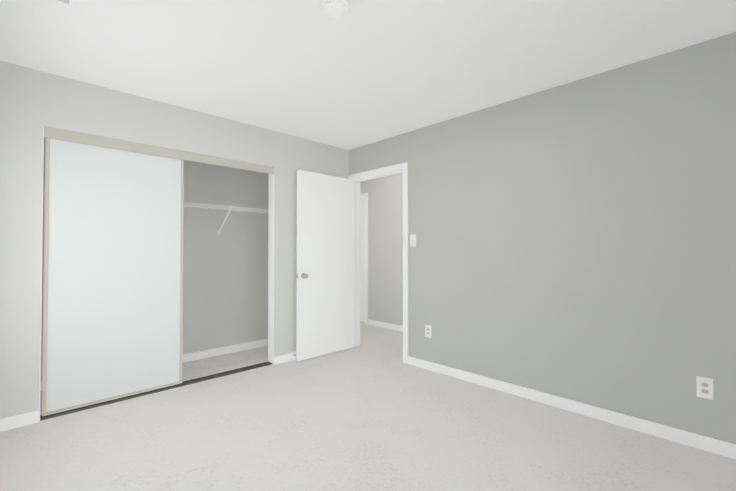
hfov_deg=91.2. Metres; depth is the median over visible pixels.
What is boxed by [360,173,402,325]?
wall
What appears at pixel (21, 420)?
baseboard
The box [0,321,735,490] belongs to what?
floor
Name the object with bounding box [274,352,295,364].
baseboard
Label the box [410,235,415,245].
switch plate
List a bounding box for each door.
[42,137,183,416]
[296,170,354,360]
[360,198,364,321]
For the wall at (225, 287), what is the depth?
4.13 m
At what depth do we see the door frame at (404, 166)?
4.02 m
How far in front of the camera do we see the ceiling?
2.25 m
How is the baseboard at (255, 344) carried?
attached to the wall at (225, 287)
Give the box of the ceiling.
[0,0,735,149]
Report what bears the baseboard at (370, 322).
attached to the wall at (385, 249)
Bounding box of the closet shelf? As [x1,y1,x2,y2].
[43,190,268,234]
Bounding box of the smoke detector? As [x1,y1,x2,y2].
[322,0,347,18]
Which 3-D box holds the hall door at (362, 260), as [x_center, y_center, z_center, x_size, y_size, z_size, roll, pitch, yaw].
[-0.290,0.241,6.149,0.094,2.032,0.754,1,-1,-44]
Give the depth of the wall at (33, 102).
2.61 m
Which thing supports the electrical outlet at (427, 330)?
attached to the wall at (576, 240)
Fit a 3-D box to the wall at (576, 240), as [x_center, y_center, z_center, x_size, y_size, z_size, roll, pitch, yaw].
[0.329,0.021,3.972,0.115,2.440,6.515,1,-1,-44]
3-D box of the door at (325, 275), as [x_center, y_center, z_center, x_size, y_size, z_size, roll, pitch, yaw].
[-0.462,0.213,4.114,0.818,2.032,0.152,1,-1,-44]
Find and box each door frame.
[39,127,273,421]
[348,162,407,363]
[360,193,367,323]
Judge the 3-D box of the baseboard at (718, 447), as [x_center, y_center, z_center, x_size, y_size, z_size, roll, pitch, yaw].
[1.434,1.182,2.720,0.014,0.082,2.933,1,-1,-44]
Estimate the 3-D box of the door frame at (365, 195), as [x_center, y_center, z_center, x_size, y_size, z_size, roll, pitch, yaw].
[-0.269,0.213,6.170,0.147,2.117,0.894,1,-1,-44]
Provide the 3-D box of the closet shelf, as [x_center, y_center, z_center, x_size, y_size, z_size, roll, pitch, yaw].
[-1.866,-0.280,3.718,2.500,0.310,0.315,1,-1,-44]
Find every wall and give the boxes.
[0,60,348,418]
[41,137,268,380]
[349,32,735,444]
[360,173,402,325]
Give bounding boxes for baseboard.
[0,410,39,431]
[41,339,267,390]
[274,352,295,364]
[368,319,402,331]
[407,356,735,459]
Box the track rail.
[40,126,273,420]
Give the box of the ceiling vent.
[51,0,75,8]
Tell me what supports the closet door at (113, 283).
in the wall at (33, 102)
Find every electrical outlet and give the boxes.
[425,325,430,337]
[697,376,712,399]
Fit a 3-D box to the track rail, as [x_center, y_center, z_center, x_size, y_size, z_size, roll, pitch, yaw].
[-1.661,0.200,3.168,1.799,2.060,0.097,1,-1,-44]
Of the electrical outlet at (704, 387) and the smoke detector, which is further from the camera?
the electrical outlet at (704, 387)
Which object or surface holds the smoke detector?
attached to the ceiling
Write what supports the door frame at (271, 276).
attached to the wall at (33, 102)
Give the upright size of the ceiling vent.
0.014 m

